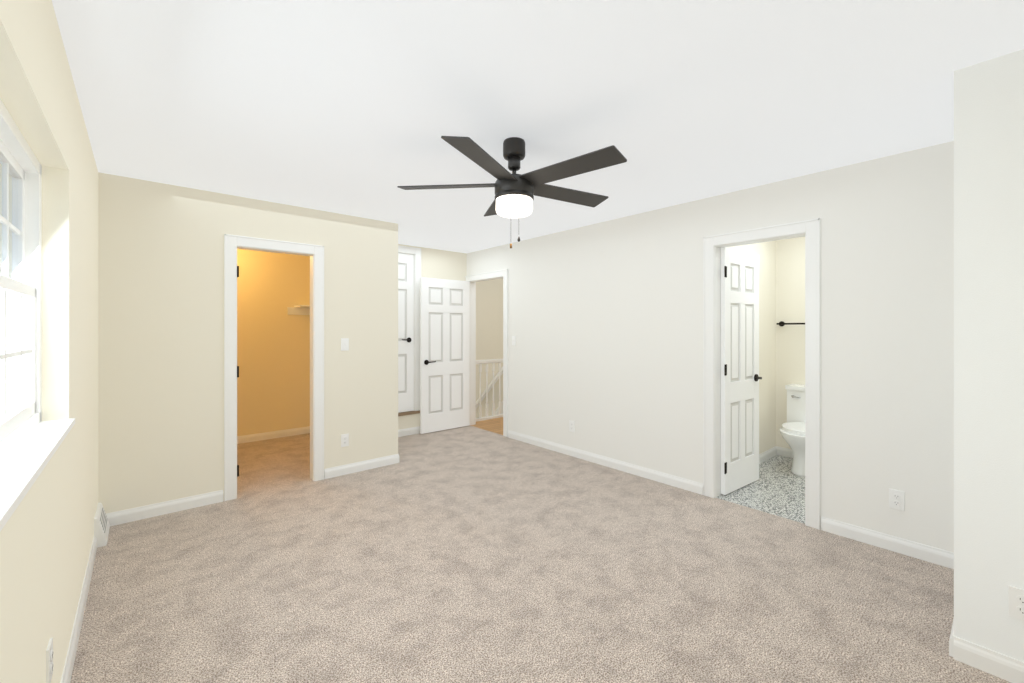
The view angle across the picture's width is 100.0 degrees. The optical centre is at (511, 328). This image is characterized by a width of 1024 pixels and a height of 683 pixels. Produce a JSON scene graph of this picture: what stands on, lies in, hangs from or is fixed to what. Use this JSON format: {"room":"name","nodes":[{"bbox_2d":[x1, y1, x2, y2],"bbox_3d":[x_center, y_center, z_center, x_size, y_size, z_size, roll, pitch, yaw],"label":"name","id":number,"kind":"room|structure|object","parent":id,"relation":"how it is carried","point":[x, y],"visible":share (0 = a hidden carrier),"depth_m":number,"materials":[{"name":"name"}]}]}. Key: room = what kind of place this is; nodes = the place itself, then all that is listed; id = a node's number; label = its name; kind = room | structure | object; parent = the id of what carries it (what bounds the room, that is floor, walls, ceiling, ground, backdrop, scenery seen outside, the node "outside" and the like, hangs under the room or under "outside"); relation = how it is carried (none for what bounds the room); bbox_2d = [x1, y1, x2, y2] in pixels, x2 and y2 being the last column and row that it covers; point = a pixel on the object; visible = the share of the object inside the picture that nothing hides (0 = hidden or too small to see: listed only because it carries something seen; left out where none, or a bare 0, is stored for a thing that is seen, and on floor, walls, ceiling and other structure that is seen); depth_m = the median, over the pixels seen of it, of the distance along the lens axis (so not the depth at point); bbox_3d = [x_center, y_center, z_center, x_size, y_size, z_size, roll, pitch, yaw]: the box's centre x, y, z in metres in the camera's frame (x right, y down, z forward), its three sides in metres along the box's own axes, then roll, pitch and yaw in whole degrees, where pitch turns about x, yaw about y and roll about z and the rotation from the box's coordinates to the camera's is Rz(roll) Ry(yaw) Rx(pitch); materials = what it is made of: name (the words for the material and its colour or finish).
{"room":"empty bedroom","nodes":[
{"label":"empty bedroom","id":0,"kind":"room"},
{"bbox_2d":[0,0,97,682],"bbox_3d":[-2.087,0.148,1.910,0.220,2.440,6.580,0,0,-41],"label":"wall","id":1,"kind":"structure","parent":0,"point":[46,535],"depth_m":1.64,"materials":[{"name":"beige paint"}]},
{"bbox_2d":[0,98,74,531],"bbox_3d":[-1.339,-0.127,1.116,0.163,1.030,1.540,0,0,-41],"label":"window unit","id":2,"kind":"structure","parent":1,"relation":"in","point":[31,441],"depth_m":1.47,"materials":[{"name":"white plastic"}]},
{"bbox_2d":[46,637,52,682],"bbox_3d":[-1.451,1.048,1.350,0.010,0.116,0.072,0,0,-41],"label":"electrical outlet plate","id":3,"kind":"object","parent":1,"relation":"attached to","point":[49,662],"visible":1,"depth_m":1.33,"materials":[{"name":"white plastic"}]},
{"bbox_2d":[60,535,96,682],"bbox_3d":[-1.247,1.323,1.117,0.014,0.090,4.080,0,0,-41],"label":"baseboard","id":4,"kind":"structure","parent":1,"relation":"attached to","point":[72,648],"depth_m":1.92,"materials":[{"name":"white wood"}]},
{"bbox_2d":[94,502,109,547],"bbox_3d":[-2.684,1.276,2.815,0.060,0.185,0.330,0,0,-41],"label":"air vent","id":5,"kind":"object","parent":1,"relation":"in","point":[101,527],"visible":0.96,"depth_m":2.71,"materials":[{"name":"white metal"}]},
{"bbox_2d":[98,172,397,513],"bbox_3d":[-2.031,0.148,3.703,2.210,2.440,0.100,0,0,-41],"label":"wall","id":6,"kind":"structure","parent":0,"point":[160,342],"depth_m":3.29,"materials":[{"name":"beige paint"}]},
{"bbox_2d":[106,490,222,525],"bbox_3d":[-2.560,1.323,3.171,0.715,0.090,0.014,0,0,-41],"label":"baseboard","id":7,"kind":"structure","parent":6,"relation":"attached to","point":[148,511],"depth_m":3.16,"materials":[{"name":"white wood"}]},
{"bbox_2d":[224,234,323,500],"bbox_3d":[-2.035,0.308,3.700,0.758,2.119,0.140,0,0,-41],"label":"door frame","id":8,"kind":"structure","parent":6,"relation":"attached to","point":[234,243],"depth_m":3.60,"materials":[{"name":"white wood"}]},
{"bbox_2d":[237,266,238,476],"bbox_3d":[-2.225,0.343,3.484,0.013,1.700,0.047,0,0,-41],"label":"door hinges","id":9,"kind":"structure","parent":8,"relation":"attached to","point":[237,372],"depth_m":3.46,"materials":[{"name":"brown metal"}]},
{"bbox_2d":[341,434,348,446],"bbox_3d":[-1.568,1.048,4.031,0.072,0.116,0.010,0,0,-41],"label":"outlet","id":10,"kind":"object","parent":6,"relation":"attached to","point":[344,440],"visible":1,"depth_m":4.03,"materials":[{"name":"white plastic"}]},
{"bbox_2d":[341,338,348,350],"bbox_3d":[-1.566,0.148,4.029,0.072,0.116,0.017,0,0,-41],"label":"light switch","id":11,"kind":"object","parent":6,"relation":"attached to","point":[344,344],"visible":1,"depth_m":4.03,"materials":[{"name":"white plastic"}]},
{"bbox_2d":[324,454,398,478],"bbox_3d":[-1.440,1.323,4.139,0.705,0.090,0.014,0,0,-41],"label":"baseboard","id":12,"kind":"structure","parent":6,"relation":"attached to","point":[341,470],"depth_m":4.12,"materials":[{"name":"white wood"}]},
{"bbox_2d":[237,249,309,435],"bbox_3d":[-2.697,0.148,4.397,2.110,2.440,1.820,0,0,-41],"label":"wall","id":13,"kind":"structure","parent":0,"point":[273,364],"depth_m":5.35,"materials":[{"name":"beige paint"}]},
{"bbox_2d":[237,426,309,443],"bbox_3d":[-3.287,1.323,5.080,2.110,0.090,0.014,0,0,-41],"label":"baseboard","id":14,"kind":"structure","parent":13,"relation":"attached to","point":[302,430],"depth_m":5.34,"materials":[{"name":"white wood"}]},
{"bbox_2d":[287,305,309,314],"bbox_3d":[-2.578,-0.236,5.501,0.474,0.115,0.296,0,0,-41],"label":"closet shelf","id":15,"kind":"object","parent":13,"relation":"attached to","point":[299,310],"visible":0.4,"depth_m":5.51,"materials":[{"name":"white wood"}]},
{"bbox_2d":[398,244,466,429],"bbox_3d":[-1.223,0.148,5.697,1.620,2.440,0.120,0,0,-41],"label":"wall","id":16,"kind":"structure","parent":0,"point":[443,264],"depth_m":5.80,"materials":[{"name":"beige paint"}]},
{"bbox_2d":[398,253,413,412],"bbox_3d":[-1.508,0.053,5.383,0.616,2.024,0.101,0,0,-41],"label":"door","id":17,"kind":"structure","parent":16,"relation":"in","point":[405,332],"depth_m":5.52,"materials":[{"name":"white wood"}]},
{"bbox_2d":[398,426,419,436],"bbox_3d":[-1.217,1.323,5.614,1.520,0.090,0.014,0,0,-41],"label":"baseboard","id":18,"kind":"structure","parent":16,"relation":"attached to","point":[414,430],"depth_m":5.52,"materials":[{"name":"white wood"}]},
{"bbox_2d":[398,245,420,415],"bbox_3d":[-1.522,0.026,5.407,0.816,2.154,0.132,0,0,-41],"label":"door frame","id":19,"kind":"structure","parent":16,"relation":"attached to","point":[416,252],"depth_m":5.58,"materials":[{"name":"white painted wood"}]},
{"bbox_2d":[470,417,502,434],"bbox_3d":[0.525,1.408,6.237,1.908,0.080,1.650,0,0,-41],"label":"floor","id":20,"kind":"structure","parent":0,"point":[494,425],"depth_m":6.07,"materials":[{"name":"brown wood"}]},
{"bbox_2d":[476,359,502,421],"bbox_3d":[-0.085,0.866,6.747,1.475,1.045,0.110,0,0,-41],"label":"railing","id":21,"kind":"object","parent":20,"relation":"on","point":[493,362],"visible":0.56,"depth_m":6.49,"materials":[{"name":"white wood"}]},
{"bbox_2d":[476,279,502,417],"bbox_3d":[-0.695,0.898,7.594,1.860,3.940,0.100,0,0,-41],"label":"wall","id":22,"kind":"structure","parent":0,"point":[489,319],"depth_m":7.76,"materials":[{"name":"beige paint"}]},
{"bbox_2d":[476,367,502,414],"bbox_3d":[-0.603,1.714,7.532,1.772,2.448,0.115,0,0,-41],"label":"stair handrail","id":23,"kind":"object","parent":22,"relation":"attached to","point":[490,386],"visible":0.11,"depth_m":7.71,"materials":[{"name":"white wood"}]},
{"bbox_2d":[52,0,1023,252],"bbox_3d":[0.087,-1.122,3.921,6.300,0.100,6.980,0,0,-41],"label":"ceiling","id":24,"kind":"structure","parent":0,"point":[358,108],"depth_m":1.96,"materials":[{"name":"white paint"}]},
{"bbox_2d":[397,136,626,247],"bbox_3d":[0.044,-0.766,2.457,1.292,0.611,1.285,0,0,-41],"label":"ceiling fan","id":25,"kind":"object","parent":24,"relation":"hanging from","point":[514,194],"visible":1,"depth_m":2.36,"materials":[{"name":"grey metal"}]},
{"bbox_2d":[70,426,1010,682],"bbox_3d":[-0.591,1.408,3.170,3.792,0.080,6.530,0,0,-41],"label":"floor","id":26,"kind":"structure","parent":0,"point":[468,554],"depth_m":2.28,"materials":[{"name":"beige carpet"}]},
{"bbox_2d":[467,141,953,552],"bbox_3d":[0.993,0.148,4.295,0.100,2.440,4.900,0,0,-41],"label":"wall","id":27,"kind":"structure","parent":0,"point":[605,328],"depth_m":3.00,"materials":[{"name":"white paint"}]},
{"bbox_2d":[465,269,507,436],"bbox_3d":[-0.315,0.308,5.808,0.140,2.119,0.938,0,0,-41],"label":"door frame","id":28,"kind":"structure","parent":27,"relation":"attached to","point":[487,276],"depth_m":5.78,"materials":[{"name":"white wood"}]},
{"bbox_2d":[420,277,469,433],"bbox_3d":[-0.887,0.346,5.792,0.767,2.020,0.143,0,0,-41],"label":"hall door","id":29,"kind":"structure","parent":28,"relation":"attached to","point":[444,354],"depth_m":5.75,"materials":[{"name":"painted wood"},{"name":"dark bronze metal"}]},
{"bbox_2d":[512,336,515,344],"bbox_3d":[0.020,0.148,5.331,0.017,0.116,0.072,0,0,-41],"label":"light switch","id":30,"kind":"object","parent":27,"relation":"attached to","point":[513,340],"visible":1,"depth_m":5.32,"materials":[{"name":"white plastic"}]},
{"bbox_2d":[569,420,574,431],"bbox_3d":[0.644,1.048,4.614,0.010,0.116,0.072,0,0,-41],"label":"electrical outlet plate","id":31,"kind":"object","parent":27,"relation":"attached to","point":[571,426],"visible":1,"depth_m":4.61,"materials":[{"name":"white plastic"}]},
{"bbox_2d":[508,430,702,494],"bbox_3d":[0.764,1.323,4.473,0.014,0.090,2.480,0,0,-41],"label":"baseboard","id":32,"kind":"structure","parent":27,"relation":"attached to","point":[689,485],"depth_m":4.18,"materials":[{"name":"white wood"}]},
{"bbox_2d":[721,247,761,494],"bbox_3d":[1.964,0.346,3.692,0.626,2.020,0.143,0,0,-37],"label":"door","id":33,"kind":"structure","parent":27,"relation":"in","point":[740,377],"depth_m":3.66,"materials":[{"name":"painted wood"},{"name":"dark bronze metal"}]},
{"bbox_2d":[703,218,819,529],"bbox_3d":[1.882,0.308,3.266,0.140,2.119,0.798,0,0,-41],"label":"door frame","id":34,"kind":"structure","parent":27,"relation":"attached to","point":[809,230],"depth_m":3.20,"materials":[{"name":"white wood"}]},
{"bbox_2d":[821,516,953,568],"bbox_3d":[2.315,1.323,2.678,0.014,0.090,0.645,0,0,-41],"label":"baseboard","id":35,"kind":"structure","parent":27,"relation":"attached to","point":[920,551],"depth_m":2.65,"materials":[{"name":"white wood"}]},
{"bbox_2d":[889,489,904,510],"bbox_3d":[2.357,1.048,2.632,0.010,0.116,0.072,0,0,-41],"label":"electrical outlet plate","id":36,"kind":"object","parent":27,"relation":"attached to","point":[896,499],"visible":1,"depth_m":2.63,"materials":[{"name":"white plastic"}]},
{"bbox_2d":[726,240,777,453],"bbox_3d":[2.264,0.148,4.217,1.720,2.440,0.100,0,0,-41],"label":"wall","id":37,"kind":"structure","parent":0,"point":[767,252],"depth_m":4.52,"materials":[{"name":"beige paint"}]},
{"bbox_2d":[759,446,779,463],"bbox_3d":[2.263,1.323,4.141,1.620,0.090,0.014,0,0,-41],"label":"baseboard","id":38,"kind":"structure","parent":37,"relation":"attached to","point":[774,451],"depth_m":4.52,"materials":[{"name":"white wood"}]},
{"bbox_2d":[716,455,804,523],"bbox_3d":[2.689,1.408,3.619,1.758,0.080,1.460,0,0,-41],"label":"floor","id":39,"kind":"structure","parent":0,"point":[777,488],"depth_m":3.59,"materials":[{"name":"grey tile"}]},
{"bbox_2d":[780,384,804,476],"bbox_3d":[2.854,0.976,4.146,0.706,0.785,0.470,0,0,-41],"label":"toilet","id":40,"kind":"object","parent":39,"relation":"on","point":[792,430],"visible":0.5,"depth_m":4.12,"materials":[{"name":"white ceramic"}]},
{"bbox_2d":[778,237,804,448],"bbox_3d":[3.354,0.148,4.194,0.100,2.440,1.320,0,0,-41],"label":"wall","id":41,"kind":"structure","parent":0,"point":[781,298],"depth_m":4.58,"materials":[{"name":"beige paint"}]},
{"bbox_2d":[780,447,792,457],"bbox_3d":[3.320,1.323,4.146,0.014,0.090,1.330,0,0,-41],"label":"baseboard","id":42,"kind":"structure","parent":41,"relation":"attached to","point":[786,452],"depth_m":4.59,"materials":[{"name":"white wood"}]},
{"bbox_2d":[777,321,804,325],"bbox_3d":[3.064,-0.052,4.400,0.069,0.056,0.610,0,0,-41],"label":"towel rail","id":43,"kind":"object","parent":41,"relation":"attached to","point":[781,323],"visible":0.46,"depth_m":4.53,"materials":[{"name":"brown metal"}]},
{"bbox_2d":[954,49,1023,661],"bbox_3d":[2.442,0.148,1.893,1.050,2.440,0.630,0,0,-41],"label":"wall","id":44,"kind":"structure","parent":0,"point":[988,332],"depth_m":1.71,"materials":[{"name":"white paint"}]},
{"bbox_2d":[949,618,957,655],"bbox_3d":[2.188,1.323,2.099,0.964,0.090,0.014,0,0,-41],"label":"baseboard","id":45,"kind":"structure","parent":44,"relation":"attached to","point":[952,629],"depth_m":1.80,"materials":[{"name":"white wood"}]},
{"bbox_2d":[952,634,1023,682],"bbox_3d":[2.013,1.323,1.575,0.014,0.090,0.510,0,0,-41],"label":"baseboard","id":46,"kind":"structure","parent":44,"relation":"attached to","point":[999,665],"depth_m":1.71,"materials":[{"name":"white wood"}]},
{"bbox_2d":[1008,585,1023,620],"bbox_3d":[1.956,1.058,1.644,0.010,0.116,0.072,0,0,-41],"label":"electrical outlet plate","id":47,"kind":"object","parent":44,"relation":"attached to","point":[1015,602],"visible":1,"depth_m":1.66,"materials":[{"name":"white plastic"}]}
]}

